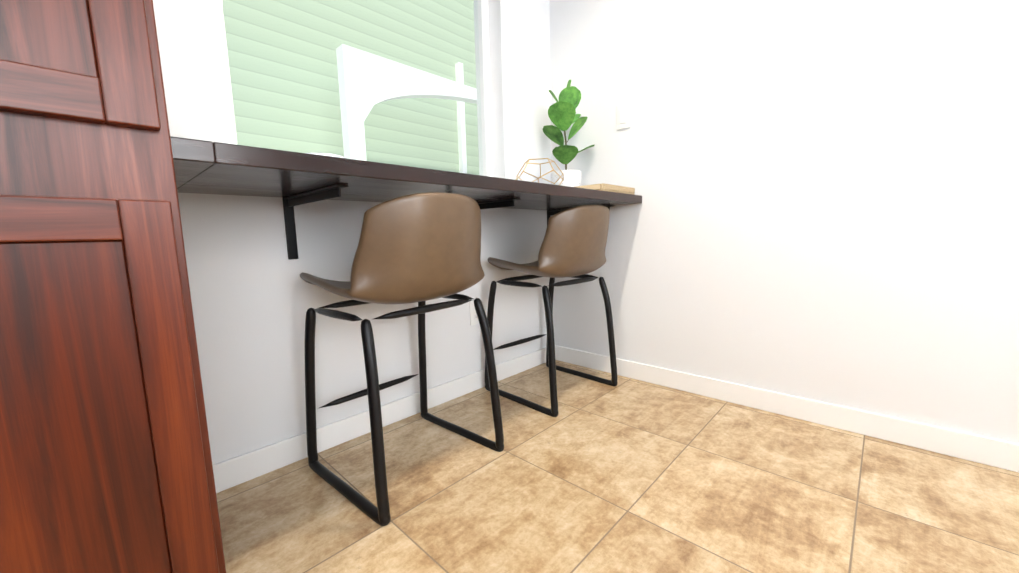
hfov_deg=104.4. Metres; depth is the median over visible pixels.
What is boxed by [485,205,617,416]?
stool
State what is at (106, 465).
pantry cabinet
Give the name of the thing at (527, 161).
terrarium
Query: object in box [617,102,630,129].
switch plate
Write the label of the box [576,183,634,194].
book
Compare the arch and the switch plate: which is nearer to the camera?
the switch plate
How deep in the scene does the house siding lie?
3.92 m
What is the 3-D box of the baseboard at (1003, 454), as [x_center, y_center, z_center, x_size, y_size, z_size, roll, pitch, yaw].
[2.081,0.576,0.724,5.000,0.090,0.013,5,10,43]
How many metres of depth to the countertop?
1.03 m
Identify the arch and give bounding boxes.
[336,44,476,160]
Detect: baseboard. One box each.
[213,347,545,492]
[555,345,1018,472]
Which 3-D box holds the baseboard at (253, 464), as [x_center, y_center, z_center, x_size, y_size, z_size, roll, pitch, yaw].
[-0.352,0.502,1.778,0.016,0.090,1.745,5,10,43]
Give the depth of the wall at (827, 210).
1.50 m
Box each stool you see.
[300,192,503,525]
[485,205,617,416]
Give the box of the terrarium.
[516,158,563,184]
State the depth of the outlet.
1.93 m
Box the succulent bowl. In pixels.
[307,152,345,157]
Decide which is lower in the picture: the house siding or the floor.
the floor
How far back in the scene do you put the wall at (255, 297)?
1.37 m
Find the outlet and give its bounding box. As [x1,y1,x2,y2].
[469,301,478,324]
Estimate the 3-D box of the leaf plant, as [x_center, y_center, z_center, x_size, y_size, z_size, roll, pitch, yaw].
[0.303,-0.748,2.031,0.202,0.589,0.278,5,10,43]
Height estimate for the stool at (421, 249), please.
0.891 m
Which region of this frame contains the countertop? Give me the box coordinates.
[170,136,641,258]
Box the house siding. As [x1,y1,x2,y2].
[222,0,478,174]
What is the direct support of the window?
in the wall at (255, 297)
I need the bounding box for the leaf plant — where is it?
[543,80,593,186]
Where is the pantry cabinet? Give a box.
[0,0,225,572]
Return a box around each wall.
[153,0,551,464]
[549,0,1018,442]
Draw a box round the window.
[211,0,492,176]
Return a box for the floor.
[216,360,1018,572]

